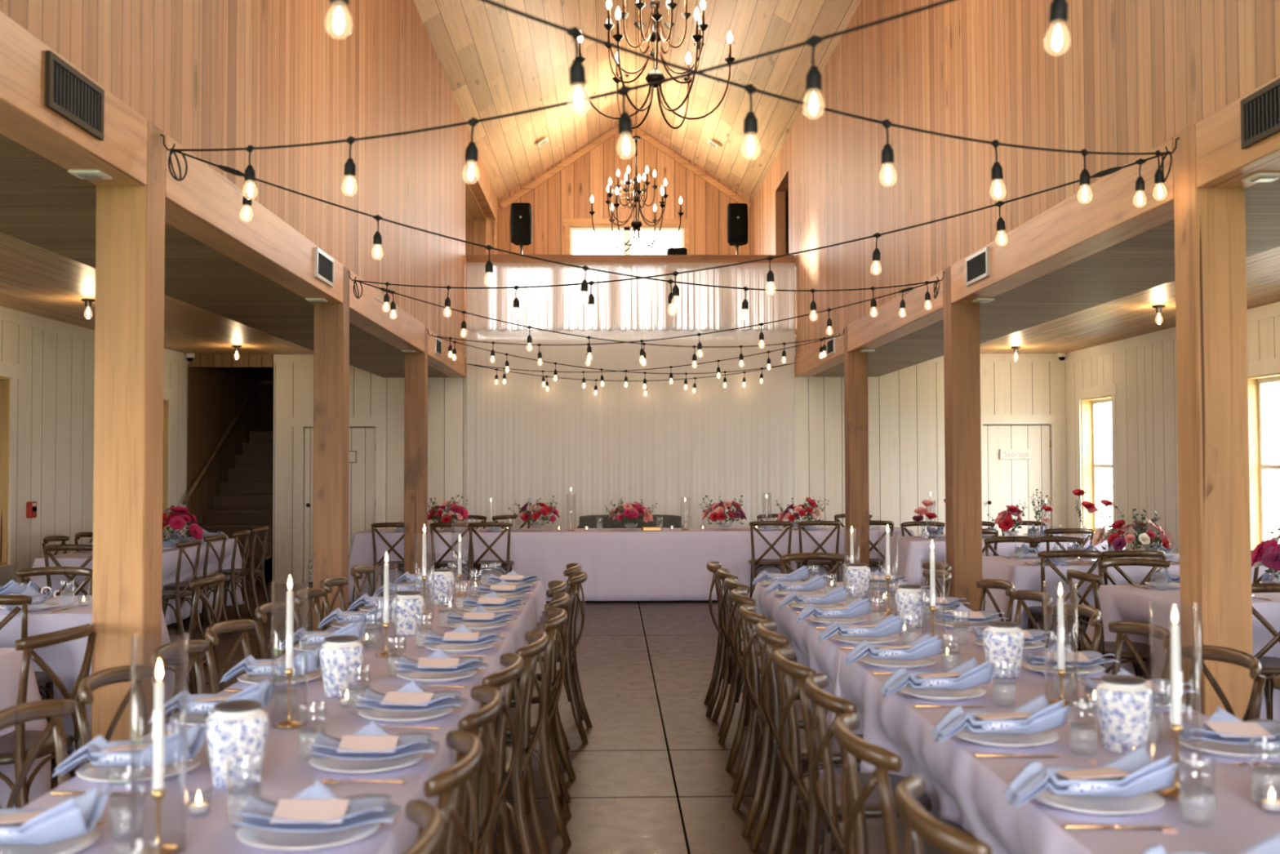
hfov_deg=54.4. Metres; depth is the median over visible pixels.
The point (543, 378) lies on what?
bulb socket
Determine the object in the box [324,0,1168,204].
string light
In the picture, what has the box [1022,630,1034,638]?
place card
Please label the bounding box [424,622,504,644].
napkin
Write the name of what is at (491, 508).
candlestick
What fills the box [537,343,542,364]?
bulb socket
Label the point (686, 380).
bulb socket
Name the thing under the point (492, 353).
bulb
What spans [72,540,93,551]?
napkin
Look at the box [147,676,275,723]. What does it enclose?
napkin
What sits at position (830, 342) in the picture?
air vent
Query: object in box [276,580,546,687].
tablecloth
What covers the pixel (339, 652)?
ginger jar
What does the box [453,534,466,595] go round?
candlestick
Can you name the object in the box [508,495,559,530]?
flower arrangement
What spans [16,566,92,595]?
chair
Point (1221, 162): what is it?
timber beam
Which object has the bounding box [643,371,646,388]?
bulb socket
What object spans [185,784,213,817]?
votive candle
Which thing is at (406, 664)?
napkin
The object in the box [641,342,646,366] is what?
bulb socket
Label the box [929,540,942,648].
candlestick
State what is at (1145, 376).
wall
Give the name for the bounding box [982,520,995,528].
chair
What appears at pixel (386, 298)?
bulb
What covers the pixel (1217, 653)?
chair
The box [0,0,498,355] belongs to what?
wall
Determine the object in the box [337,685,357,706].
votive candle
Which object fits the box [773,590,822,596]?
dinner plate
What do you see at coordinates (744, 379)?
bulb socket
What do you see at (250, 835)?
dinner plate
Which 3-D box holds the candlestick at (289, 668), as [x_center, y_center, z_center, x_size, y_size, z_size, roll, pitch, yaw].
[-0.988,0.628,3.509,0.076,0.423,0.076,0,-2,-1]
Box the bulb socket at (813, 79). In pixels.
[802,35,824,119]
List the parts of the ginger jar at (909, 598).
jar lid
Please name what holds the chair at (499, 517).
on the floor
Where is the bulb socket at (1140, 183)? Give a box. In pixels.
[1133,158,1146,207]
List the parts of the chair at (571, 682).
seat, leg, rail, leg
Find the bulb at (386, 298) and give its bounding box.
[383,282,389,311]
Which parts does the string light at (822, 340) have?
cord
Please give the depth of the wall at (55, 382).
12.42 m
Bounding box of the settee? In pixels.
[577,514,684,528]
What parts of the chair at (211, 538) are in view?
leg, leg, seat, leg, rail, leg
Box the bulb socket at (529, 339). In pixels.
[527,325,533,350]
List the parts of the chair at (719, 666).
leg, rail, leg, seat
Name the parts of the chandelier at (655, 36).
candle bulb, candle bulb, arm, candle bulb, arm, arm, arm, arm, arm, arm, arm, stem, arm, arm, arm, arm, arm, arm, arm, arm, candle bulb, arm, candle bulb, candle bulb, candle bulb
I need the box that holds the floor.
[50,559,843,853]
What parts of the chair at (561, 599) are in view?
seat, leg, rail, leg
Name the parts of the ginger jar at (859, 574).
jar lid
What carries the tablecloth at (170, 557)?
on the banquet table
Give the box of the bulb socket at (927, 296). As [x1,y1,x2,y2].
[924,280,930,308]
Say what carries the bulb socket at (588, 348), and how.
attached to the string light at (393, 305)
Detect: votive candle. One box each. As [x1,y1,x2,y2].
[77,594,89,605]
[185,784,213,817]
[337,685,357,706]
[361,631,373,645]
[444,600,455,609]
[471,581,480,591]
[826,579,836,588]
[878,591,889,603]
[898,623,911,636]
[939,644,955,661]
[1084,686,1096,707]
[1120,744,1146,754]
[1255,782,1279,813]
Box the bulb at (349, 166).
[342,136,357,195]
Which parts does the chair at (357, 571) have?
leg, rail, leg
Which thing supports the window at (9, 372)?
in the wall at (55, 382)
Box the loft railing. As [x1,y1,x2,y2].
[466,254,794,262]
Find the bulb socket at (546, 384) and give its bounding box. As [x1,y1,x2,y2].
[544,375,548,391]
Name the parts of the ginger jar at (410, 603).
jar lid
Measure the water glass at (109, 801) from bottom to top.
0.134 m
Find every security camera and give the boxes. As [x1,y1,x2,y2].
[184,353,195,361]
[1057,352,1066,360]
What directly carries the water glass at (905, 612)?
on the tablecloth at (824, 656)
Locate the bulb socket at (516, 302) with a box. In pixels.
[511,285,520,319]
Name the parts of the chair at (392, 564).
leg, leg, rail, seat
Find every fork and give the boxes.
[313,777,404,783]
[364,724,439,728]
[402,684,466,687]
[448,653,486,656]
[1054,676,1101,679]
[1151,711,1197,714]
[1230,761,1279,766]
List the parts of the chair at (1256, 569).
leg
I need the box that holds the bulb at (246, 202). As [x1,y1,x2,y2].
[240,176,253,222]
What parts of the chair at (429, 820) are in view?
leg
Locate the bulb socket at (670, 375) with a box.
[669,365,672,383]
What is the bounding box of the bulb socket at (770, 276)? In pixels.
[765,255,773,295]
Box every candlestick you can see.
[136,657,178,853]
[275,575,302,728]
[376,551,395,657]
[422,524,432,618]
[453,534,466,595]
[489,497,492,521]
[568,487,573,530]
[682,497,688,530]
[765,494,768,520]
[847,525,853,593]
[880,524,896,615]
[928,493,934,537]
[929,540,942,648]
[1044,498,1047,536]
[1048,582,1075,706]
[1159,605,1195,799]
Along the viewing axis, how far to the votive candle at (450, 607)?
6.19 m
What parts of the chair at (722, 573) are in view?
leg, leg, rail, seat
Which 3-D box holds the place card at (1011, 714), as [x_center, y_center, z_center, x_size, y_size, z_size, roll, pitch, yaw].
[0.956,0.760,3.277,0.135,0.016,0.098,0,-2,-3]
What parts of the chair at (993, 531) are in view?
rail, leg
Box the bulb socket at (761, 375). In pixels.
[760,367,763,383]
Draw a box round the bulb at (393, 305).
[390,290,395,317]
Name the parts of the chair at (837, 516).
rail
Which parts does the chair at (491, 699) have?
leg, leg, rail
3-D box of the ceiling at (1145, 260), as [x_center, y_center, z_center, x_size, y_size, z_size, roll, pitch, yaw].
[2.833,-1.072,5.978,0.862,0.290,19.750,0,-2,-1]
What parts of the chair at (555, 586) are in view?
seat, leg, rail, leg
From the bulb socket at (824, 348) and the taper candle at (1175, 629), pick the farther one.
the bulb socket at (824, 348)
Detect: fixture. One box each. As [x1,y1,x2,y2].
[67,169,112,179]
[305,297,327,302]
[400,350,415,352]
[860,349,875,352]
[972,297,995,302]
[1241,172,1279,182]
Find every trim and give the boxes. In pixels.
[0,306,188,364]
[187,354,273,367]
[273,353,1063,362]
[465,150,496,254]
[499,124,618,208]
[631,124,751,208]
[1063,301,1279,363]
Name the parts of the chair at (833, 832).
leg, rail, leg, seat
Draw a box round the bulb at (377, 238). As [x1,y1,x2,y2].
[373,214,383,257]
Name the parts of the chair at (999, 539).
leg, rail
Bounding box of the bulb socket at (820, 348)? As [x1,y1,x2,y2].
[819,338,823,357]
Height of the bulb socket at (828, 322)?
0.204 m
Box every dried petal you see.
[301,739,309,745]
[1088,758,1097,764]
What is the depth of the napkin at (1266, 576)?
7.43 m
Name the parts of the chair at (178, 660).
seat, leg, rail, leg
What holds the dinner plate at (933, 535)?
on the tablecloth at (908, 562)
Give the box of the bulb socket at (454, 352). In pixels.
[452,340,457,359]
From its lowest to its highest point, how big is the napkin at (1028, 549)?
0.122 m
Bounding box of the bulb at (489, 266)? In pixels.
[484,244,493,284]
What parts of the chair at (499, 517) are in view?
rail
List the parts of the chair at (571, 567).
rail, leg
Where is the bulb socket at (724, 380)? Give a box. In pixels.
[723,370,726,386]
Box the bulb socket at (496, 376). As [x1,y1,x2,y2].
[494,368,498,383]
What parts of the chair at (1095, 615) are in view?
leg, rail, leg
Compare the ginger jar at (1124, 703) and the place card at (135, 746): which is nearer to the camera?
the place card at (135, 746)
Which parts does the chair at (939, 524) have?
leg, rail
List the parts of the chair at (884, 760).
leg, rail, leg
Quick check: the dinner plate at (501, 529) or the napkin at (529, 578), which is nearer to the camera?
the napkin at (529, 578)
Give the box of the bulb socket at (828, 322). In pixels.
[826,308,832,335]
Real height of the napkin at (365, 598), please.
0.122 m
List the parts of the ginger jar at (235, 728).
jar lid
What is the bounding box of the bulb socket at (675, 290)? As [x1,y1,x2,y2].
[671,271,679,306]
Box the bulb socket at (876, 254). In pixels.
[872,232,881,273]
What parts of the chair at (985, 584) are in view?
leg, rail, leg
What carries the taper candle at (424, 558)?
on the candlestick at (424, 558)
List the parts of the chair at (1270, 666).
rail, seat, leg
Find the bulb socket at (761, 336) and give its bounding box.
[759,322,764,348]
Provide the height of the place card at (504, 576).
0.023 m
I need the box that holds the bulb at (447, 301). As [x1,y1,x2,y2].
[443,285,450,315]
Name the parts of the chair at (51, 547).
leg, rail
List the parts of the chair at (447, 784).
leg, rail, leg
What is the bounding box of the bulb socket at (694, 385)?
[693,377,697,392]
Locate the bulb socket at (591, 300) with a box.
[586,280,595,314]
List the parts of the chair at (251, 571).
leg, leg, seat, leg, rail, leg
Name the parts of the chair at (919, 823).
leg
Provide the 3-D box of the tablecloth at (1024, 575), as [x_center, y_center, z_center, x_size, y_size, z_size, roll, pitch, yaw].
[3.612,1.346,9.295,2.111,0.700,1.127,0,-2,-1]
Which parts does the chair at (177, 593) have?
seat, leg, rail, leg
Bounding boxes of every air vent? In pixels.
[44,50,104,140]
[315,247,333,287]
[435,337,441,356]
[826,337,835,356]
[965,246,989,286]
[1240,78,1279,149]
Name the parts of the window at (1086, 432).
frame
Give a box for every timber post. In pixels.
[90,120,175,741]
[312,266,356,631]
[404,326,432,582]
[839,325,869,582]
[937,266,982,611]
[1164,124,1253,719]
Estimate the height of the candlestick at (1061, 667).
0.368 m
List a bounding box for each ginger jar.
[205,699,268,788]
[320,635,364,697]
[391,590,424,635]
[428,568,454,604]
[844,563,870,597]
[894,584,925,627]
[982,621,1024,678]
[1095,674,1152,753]
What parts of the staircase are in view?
handrail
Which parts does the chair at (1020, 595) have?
leg, rail, leg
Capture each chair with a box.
[0,594,57,764]
[0,622,96,808]
[0,697,74,808]
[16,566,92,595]
[41,535,69,555]
[43,544,93,595]
[74,531,93,551]
[75,664,152,764]
[151,639,209,724]
[161,538,205,639]
[162,533,231,634]
[164,573,225,694]
[188,529,253,630]
[204,618,255,693]
[211,525,273,620]
[254,600,297,658]
[293,587,325,644]
[319,577,348,630]
[350,564,374,611]
[371,522,404,596]
[402,799,445,853]
[423,729,483,853]
[429,522,472,580]
[431,515,443,528]
[448,515,486,528]
[454,684,503,853]
[468,521,514,580]
[477,652,524,853]
[491,630,550,853]
[492,515,530,528]
[494,607,571,845]
[510,571,592,743]
[510,591,576,802]
[515,580,569,768]
[528,562,583,719]
[703,560,758,716]
[711,568,759,736]
[718,577,797,759]
[725,588,800,792]
[731,604,827,836]
[748,520,792,598]
[749,620,862,853]
[756,513,794,527]
[772,646,932,853]
[780,552,848,582]
[795,520,840,582]
[804,672,973,853]
[832,711,902,853]
[834,513,872,527]
[869,520,894,572]
[893,774,992,853]
[901,520,945,536]
[922,561,951,597]
[922,568,951,597]
[942,528,998,593]
[976,578,1014,622]
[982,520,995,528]
[984,536,1040,555]
[1001,520,1044,535]
[1010,590,1053,648]
[1027,550,1104,650]
[1029,536,1084,547]
[1044,528,1093,551]
[1054,603,1102,651]
[1066,568,1155,677]
[1085,550,1165,631]
[1097,557,1169,584]
[1107,535,1162,550]
[1108,620,1171,679]
[1181,644,1266,720]
[1250,550,1259,583]
[1251,582,1279,719]
[1253,564,1277,583]
[1273,675,1279,689]
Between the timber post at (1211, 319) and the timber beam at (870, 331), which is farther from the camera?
the timber beam at (870, 331)
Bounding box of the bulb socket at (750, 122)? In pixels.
[740,84,760,157]
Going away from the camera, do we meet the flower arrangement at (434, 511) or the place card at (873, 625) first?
the place card at (873, 625)
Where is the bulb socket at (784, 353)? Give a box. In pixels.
[782,342,786,362]
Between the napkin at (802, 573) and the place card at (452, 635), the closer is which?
the place card at (452, 635)
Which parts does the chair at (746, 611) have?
leg, rail, leg, seat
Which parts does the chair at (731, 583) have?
leg, leg, rail, seat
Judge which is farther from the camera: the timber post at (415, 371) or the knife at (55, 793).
the timber post at (415, 371)
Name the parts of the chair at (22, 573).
leg, rail, leg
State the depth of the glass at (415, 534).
5.94 m
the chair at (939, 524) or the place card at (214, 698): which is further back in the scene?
the chair at (939, 524)
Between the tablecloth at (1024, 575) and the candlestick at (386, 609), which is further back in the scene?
the tablecloth at (1024, 575)
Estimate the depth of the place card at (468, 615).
5.53 m
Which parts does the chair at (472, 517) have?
rail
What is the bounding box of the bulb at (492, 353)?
[489,341,494,361]
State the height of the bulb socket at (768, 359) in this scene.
0.204 m
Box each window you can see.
[0,360,18,578]
[162,388,173,538]
[563,218,691,254]
[1075,382,1118,535]
[1247,356,1279,550]
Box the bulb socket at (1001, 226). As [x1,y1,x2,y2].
[994,200,1007,246]
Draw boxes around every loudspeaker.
[510,202,532,247]
[727,203,748,247]
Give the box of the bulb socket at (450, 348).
[448,337,452,356]
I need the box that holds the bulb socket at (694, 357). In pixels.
[692,345,697,367]
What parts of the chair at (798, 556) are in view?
leg, rail, leg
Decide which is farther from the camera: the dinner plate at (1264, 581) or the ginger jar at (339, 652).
the dinner plate at (1264, 581)
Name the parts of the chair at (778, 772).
leg, rail, leg, seat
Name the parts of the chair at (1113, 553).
leg, leg, rail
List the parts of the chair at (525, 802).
seat, leg, rail, leg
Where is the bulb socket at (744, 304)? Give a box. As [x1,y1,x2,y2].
[742,286,748,320]
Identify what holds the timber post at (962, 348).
on the floor
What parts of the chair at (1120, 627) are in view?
leg, rail, leg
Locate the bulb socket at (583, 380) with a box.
[582,370,585,387]
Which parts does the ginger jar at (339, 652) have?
jar lid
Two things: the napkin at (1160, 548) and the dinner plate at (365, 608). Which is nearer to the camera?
the dinner plate at (365, 608)
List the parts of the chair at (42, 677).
rail, leg, seat, leg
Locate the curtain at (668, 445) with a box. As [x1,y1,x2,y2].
[466,329,795,528]
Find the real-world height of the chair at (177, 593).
0.896 m
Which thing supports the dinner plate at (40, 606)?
on the tablecloth at (65, 659)
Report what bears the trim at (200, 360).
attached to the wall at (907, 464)
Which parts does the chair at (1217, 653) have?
leg, rail, leg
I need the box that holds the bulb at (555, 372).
[552,362,558,380]
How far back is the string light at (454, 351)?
13.68 m
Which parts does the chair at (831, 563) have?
leg, seat, rail, leg, leg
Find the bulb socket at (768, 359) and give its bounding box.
[766,351,770,370]
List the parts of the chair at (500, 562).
leg, leg, rail, seat, leg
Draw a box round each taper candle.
[152,657,164,789]
[285,575,293,668]
[383,551,389,622]
[422,524,426,575]
[457,534,462,573]
[569,487,572,511]
[684,497,686,520]
[849,525,853,563]
[885,524,890,575]
[929,493,932,513]
[929,540,935,605]
[1044,498,1047,524]
[1057,582,1065,669]
[1170,605,1182,724]
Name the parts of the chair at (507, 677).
seat, leg, rail, leg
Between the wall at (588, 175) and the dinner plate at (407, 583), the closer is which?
the dinner plate at (407, 583)
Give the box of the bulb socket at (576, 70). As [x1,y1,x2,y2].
[566,26,590,114]
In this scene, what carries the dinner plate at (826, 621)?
on the tablecloth at (824, 656)
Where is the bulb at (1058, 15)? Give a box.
[1044,0,1071,55]
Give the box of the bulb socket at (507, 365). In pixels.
[504,353,509,371]
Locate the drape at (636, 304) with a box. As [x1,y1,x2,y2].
[466,262,795,331]
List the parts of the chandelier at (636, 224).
candle bulb, arm, candle bulb, arm, arm, arm, candle bulb, arm, arm, arm, arm, plate, stem, chain, arm, arm, arm, arm, candle bulb, arm, arm, arm, arm, arm, candle bulb, candle bulb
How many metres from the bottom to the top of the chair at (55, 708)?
0.896 m
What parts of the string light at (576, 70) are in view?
cord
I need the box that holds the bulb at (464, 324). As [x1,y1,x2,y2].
[459,310,466,337]
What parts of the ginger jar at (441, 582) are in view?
jar lid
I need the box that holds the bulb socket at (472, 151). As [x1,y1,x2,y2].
[462,117,479,183]
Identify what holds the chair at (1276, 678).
on the floor
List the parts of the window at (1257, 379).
casing, frame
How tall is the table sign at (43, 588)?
0.060 m
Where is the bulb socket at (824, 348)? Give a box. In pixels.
[821,337,826,356]
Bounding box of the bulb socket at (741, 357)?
[739,345,743,367]
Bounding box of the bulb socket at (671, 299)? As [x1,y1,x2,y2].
[666,279,675,315]
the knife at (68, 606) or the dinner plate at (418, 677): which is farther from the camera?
the knife at (68, 606)
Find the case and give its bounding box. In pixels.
[666,246,687,254]
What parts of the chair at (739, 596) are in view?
leg, leg, rail, seat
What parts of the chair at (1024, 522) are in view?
rail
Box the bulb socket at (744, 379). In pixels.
[742,371,746,387]
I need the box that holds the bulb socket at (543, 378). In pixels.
[541,369,545,386]
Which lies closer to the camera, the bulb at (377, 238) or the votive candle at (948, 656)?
the votive candle at (948, 656)
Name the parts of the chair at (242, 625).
leg, rail, leg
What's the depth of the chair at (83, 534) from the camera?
11.20 m
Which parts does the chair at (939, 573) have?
leg, rail, leg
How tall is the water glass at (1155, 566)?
0.134 m
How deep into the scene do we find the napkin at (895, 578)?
7.35 m
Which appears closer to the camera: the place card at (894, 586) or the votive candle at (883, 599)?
the votive candle at (883, 599)
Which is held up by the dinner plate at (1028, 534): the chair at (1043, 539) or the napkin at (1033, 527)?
the napkin at (1033, 527)
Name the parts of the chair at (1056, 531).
leg, rail, leg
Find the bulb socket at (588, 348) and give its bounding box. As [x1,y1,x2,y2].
[586,336,591,359]
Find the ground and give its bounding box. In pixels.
[1097,484,1279,543]
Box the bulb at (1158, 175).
[1152,150,1167,198]
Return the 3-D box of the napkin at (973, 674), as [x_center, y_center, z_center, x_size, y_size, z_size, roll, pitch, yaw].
[0.921,0.782,3.900,0.326,0.122,0.177,0,-2,-4]
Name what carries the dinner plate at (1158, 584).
on the tablecloth at (1125, 602)
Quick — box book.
[641,526,661,530]
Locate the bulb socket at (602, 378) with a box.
[600,368,604,386]
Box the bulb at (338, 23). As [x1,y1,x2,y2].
[324,0,352,39]
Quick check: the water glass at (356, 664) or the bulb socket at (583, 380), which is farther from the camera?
the bulb socket at (583, 380)
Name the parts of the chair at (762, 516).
rail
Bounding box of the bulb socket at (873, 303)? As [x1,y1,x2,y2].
[870,286,876,315]
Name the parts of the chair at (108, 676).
leg, rail, leg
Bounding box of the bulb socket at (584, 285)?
[578,265,589,304]
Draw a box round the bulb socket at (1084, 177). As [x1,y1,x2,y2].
[1079,149,1093,204]
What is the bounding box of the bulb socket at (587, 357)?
[585,342,590,364]
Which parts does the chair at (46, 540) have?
rail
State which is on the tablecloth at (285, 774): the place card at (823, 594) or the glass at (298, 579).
the glass at (298, 579)
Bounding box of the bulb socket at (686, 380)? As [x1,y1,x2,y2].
[683,372,687,389]
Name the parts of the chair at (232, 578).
leg, leg, seat, leg, rail, leg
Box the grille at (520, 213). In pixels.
[511,204,529,239]
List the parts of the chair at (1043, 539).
rail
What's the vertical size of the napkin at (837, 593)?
0.122 m
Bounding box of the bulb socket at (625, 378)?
[624,369,627,387]
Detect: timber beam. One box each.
[0,10,147,186]
[164,133,343,303]
[349,270,425,352]
[427,328,466,377]
[795,328,844,377]
[847,270,943,351]
[951,137,1173,303]
[1195,74,1279,188]
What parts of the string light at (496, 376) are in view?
cord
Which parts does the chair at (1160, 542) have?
rail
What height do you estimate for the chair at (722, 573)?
0.896 m
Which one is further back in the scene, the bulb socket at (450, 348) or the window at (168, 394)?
the window at (168, 394)
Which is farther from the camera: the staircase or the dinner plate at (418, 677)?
the staircase
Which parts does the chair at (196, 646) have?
leg, rail, leg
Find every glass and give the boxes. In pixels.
[108,764,146,840]
[128,631,187,853]
[205,708,210,766]
[226,754,262,827]
[271,578,308,728]
[273,666,297,715]
[297,700,326,759]
[346,663,371,712]
[364,612,382,647]
[377,563,397,657]
[386,634,406,675]
[414,533,434,591]
[415,612,432,648]
[437,595,453,626]
[461,530,467,596]
[469,571,481,596]
[844,528,859,555]
[878,531,897,615]
[886,581,900,609]
[902,612,919,644]
[920,558,945,648]
[940,631,960,669]
[951,609,969,644]
[991,658,1015,706]
[1043,579,1079,706]
[1053,652,1075,698]
[1068,697,1097,755]
[1147,687,1163,742]
[1149,600,1202,800]
[1155,565,1168,590]
[1178,752,1215,826]
[1249,735,1279,802]
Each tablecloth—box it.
[0,595,174,754]
[0,647,50,808]
[21,657,503,853]
[26,537,245,625]
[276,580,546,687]
[348,526,915,602]
[741,582,1048,773]
[826,650,1279,853]
[881,535,1125,596]
[982,555,1274,652]
[1083,584,1279,721]
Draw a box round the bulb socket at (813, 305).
[808,288,817,319]
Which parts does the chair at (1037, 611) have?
leg, leg, seat, rail, leg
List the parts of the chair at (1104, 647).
leg, rail, leg, seat, leg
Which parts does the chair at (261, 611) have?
leg, rail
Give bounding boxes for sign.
[40,586,59,596]
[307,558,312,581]
[348,450,357,462]
[999,448,1032,459]
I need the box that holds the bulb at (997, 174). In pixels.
[989,139,1006,197]
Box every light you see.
[80,298,95,316]
[168,149,938,320]
[172,0,1071,199]
[231,345,241,359]
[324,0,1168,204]
[353,280,839,367]
[355,152,1172,319]
[431,280,939,364]
[434,336,795,389]
[466,336,836,387]
[468,363,793,395]
[1010,346,1020,359]
[1151,305,1165,321]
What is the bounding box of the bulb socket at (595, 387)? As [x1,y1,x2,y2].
[594,379,597,394]
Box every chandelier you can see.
[577,0,734,128]
[588,6,684,252]
[612,74,643,208]
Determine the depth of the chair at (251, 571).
12.05 m
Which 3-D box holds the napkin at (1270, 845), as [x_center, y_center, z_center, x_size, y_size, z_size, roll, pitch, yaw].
[0.964,0.728,2.063,0.326,0.122,0.177,0,-2,0]
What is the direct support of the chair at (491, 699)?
on the floor
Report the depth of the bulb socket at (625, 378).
14.03 m
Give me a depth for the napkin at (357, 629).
4.86 m
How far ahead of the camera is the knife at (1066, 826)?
2.49 m
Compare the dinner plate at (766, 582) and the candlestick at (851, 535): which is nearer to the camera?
the candlestick at (851, 535)
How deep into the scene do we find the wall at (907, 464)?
15.81 m
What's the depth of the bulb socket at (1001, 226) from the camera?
5.58 m
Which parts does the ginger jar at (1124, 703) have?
jar lid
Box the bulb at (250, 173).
[242,145,255,199]
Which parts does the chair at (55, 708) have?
rail, leg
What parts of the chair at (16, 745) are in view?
leg, seat, rail, leg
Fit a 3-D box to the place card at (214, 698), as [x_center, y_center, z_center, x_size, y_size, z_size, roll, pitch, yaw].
[-1.201,0.774,3.555,0.135,0.016,0.098,0,-2,-4]
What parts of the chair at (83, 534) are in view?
leg, rail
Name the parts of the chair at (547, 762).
seat, rail, leg, leg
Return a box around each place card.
[0,810,45,823]
[101,742,152,751]
[190,695,231,702]
[255,661,285,664]
[270,799,349,822]
[307,632,332,635]
[337,735,399,752]
[343,612,366,614]
[380,691,434,705]
[416,657,459,668]
[442,631,479,640]
[462,612,494,619]
[476,597,506,604]
[489,585,515,591]
[499,574,524,580]
[802,594,826,596]
[821,607,848,609]
[845,624,878,627]
[870,575,893,580]
[876,644,913,648]
[889,584,899,590]
[915,671,962,678]
[925,596,949,603]
[950,610,986,618]
[973,711,1031,719]
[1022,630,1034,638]
[1043,651,1092,662]
[1054,767,1130,779]
[1143,680,1165,692]
[1203,720,1275,737]
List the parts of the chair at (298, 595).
leg, rail, leg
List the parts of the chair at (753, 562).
leg, leg, seat, rail, leg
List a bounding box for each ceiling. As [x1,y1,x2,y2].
[0,133,449,377]
[0,232,313,354]
[413,0,861,199]
[465,177,485,220]
[810,178,1279,377]
[979,246,1279,353]
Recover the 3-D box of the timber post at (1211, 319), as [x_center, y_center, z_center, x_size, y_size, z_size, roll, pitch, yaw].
[2.297,0.208,5.052,0.260,2.849,0.200,0,-2,-1]
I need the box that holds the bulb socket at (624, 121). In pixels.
[616,85,635,159]
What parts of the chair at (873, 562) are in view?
seat, rail, leg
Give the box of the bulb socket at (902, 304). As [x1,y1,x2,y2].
[899,288,905,315]
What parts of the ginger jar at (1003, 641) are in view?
jar lid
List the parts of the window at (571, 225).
frame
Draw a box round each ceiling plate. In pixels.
[537,137,548,147]
[707,139,718,149]
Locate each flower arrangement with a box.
[162,505,203,541]
[427,494,468,528]
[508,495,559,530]
[605,497,657,527]
[699,494,746,529]
[776,495,829,526]
[986,499,1027,535]
[1091,506,1175,557]
[1251,527,1279,582]
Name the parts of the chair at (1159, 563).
leg, rail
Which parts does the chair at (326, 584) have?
leg, rail, leg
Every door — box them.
[292,417,386,583]
[980,414,1062,535]
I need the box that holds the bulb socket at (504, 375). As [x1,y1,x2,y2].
[502,367,506,382]
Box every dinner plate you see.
[0,602,58,611]
[0,827,98,853]
[75,757,199,784]
[162,546,175,549]
[168,707,269,728]
[235,821,379,851]
[236,671,320,686]
[293,643,362,651]
[308,751,423,774]
[330,620,392,630]
[357,706,453,723]
[358,605,377,611]
[382,591,430,596]
[395,669,476,683]
[401,582,416,584]
[424,642,494,653]
[446,622,507,631]
[447,528,466,531]
[462,606,518,613]
[476,592,526,598]
[483,528,505,531]
[488,582,533,585]
[756,527,777,530]
[761,580,804,584]
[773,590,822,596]
[789,602,844,609]
[807,615,867,625]
[831,634,898,644]
[859,655,936,669]
[868,582,893,588]
[876,592,895,599]
[898,684,986,701]
[919,533,945,537]
[924,605,957,613]
[933,620,990,630]
[954,728,1059,748]
[974,640,1044,650]
[982,533,999,537]
[1010,553,1038,558]
[1022,662,1105,676]
[1023,533,1044,537]
[1031,559,1070,564]
[1033,789,1164,816]
[1084,692,1171,709]
[1145,581,1180,588]
[1164,552,1179,557]
[1178,736,1279,759]
[1258,580,1272,582]
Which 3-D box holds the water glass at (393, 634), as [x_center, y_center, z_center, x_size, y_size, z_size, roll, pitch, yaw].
[-0.850,0.796,4.340,0.069,0.134,0.069,-1,-2,38]
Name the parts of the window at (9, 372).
sill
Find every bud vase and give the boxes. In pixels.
[911,499,937,538]
[1029,488,1053,537]
[1072,488,1098,538]
[1097,499,1113,535]
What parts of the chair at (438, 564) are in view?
leg, rail, seat, leg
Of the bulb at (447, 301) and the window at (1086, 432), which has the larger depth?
the window at (1086, 432)
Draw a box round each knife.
[50,791,151,795]
[51,606,71,612]
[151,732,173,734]
[224,688,288,691]
[840,646,853,648]
[871,671,893,674]
[912,704,986,707]
[973,753,1062,756]
[1062,824,1173,828]
[1161,827,1177,833]
[1253,596,1271,600]
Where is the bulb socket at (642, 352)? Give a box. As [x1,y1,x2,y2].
[639,339,645,362]
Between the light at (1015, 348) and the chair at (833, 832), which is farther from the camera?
the light at (1015, 348)
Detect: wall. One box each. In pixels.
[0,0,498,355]
[0,320,273,586]
[272,336,1066,583]
[465,127,753,336]
[751,0,1279,355]
[785,187,788,253]
[1064,315,1279,554]
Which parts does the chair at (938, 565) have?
rail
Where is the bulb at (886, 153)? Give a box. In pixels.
[879,119,893,186]
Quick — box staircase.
[182,380,273,589]
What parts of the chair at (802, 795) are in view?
leg, rail, leg, seat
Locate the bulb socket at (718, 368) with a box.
[716,360,719,377]
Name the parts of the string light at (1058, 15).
cord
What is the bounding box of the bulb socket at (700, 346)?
[697,333,702,356]
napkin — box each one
[0,579,38,595]
[0,782,110,845]
[4,582,58,612]
[52,720,206,777]
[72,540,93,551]
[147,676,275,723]
[162,539,179,548]
[166,531,206,544]
[199,526,229,539]
[219,644,321,682]
[234,777,400,831]
[276,618,367,650]
[307,719,439,759]
[317,600,393,628]
[346,586,417,611]
[355,678,468,711]
[373,576,429,595]
[392,566,447,583]
[395,646,488,672]
[396,520,404,532]
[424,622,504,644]
[446,604,516,622]
[452,519,468,532]
[462,591,526,607]
[477,578,533,593]
[488,519,504,532]
[488,569,540,582]
[752,565,808,585]
[756,518,772,530]
[763,573,826,595]
[778,584,847,608]
[795,595,871,623]
[801,519,816,530]
[817,612,902,642]
[844,631,942,666]
[869,569,910,582]
[875,578,937,593]
[879,655,994,697]
[924,590,970,606]
[926,524,944,534]
[930,692,1070,742]
[933,603,1008,622]
[972,620,1057,642]
[1002,743,1177,808]
[1014,542,1044,554]
[1022,641,1120,666]
[1027,524,1048,533]
[1034,545,1066,565]
[1040,525,1062,536]
[1066,542,1094,550]
[1080,667,1198,697]
[1090,545,1123,559]
[1140,831,1279,853]
[1144,542,1177,553]
[1150,568,1179,583]
[1169,706,1279,744]
[1260,570,1279,581]

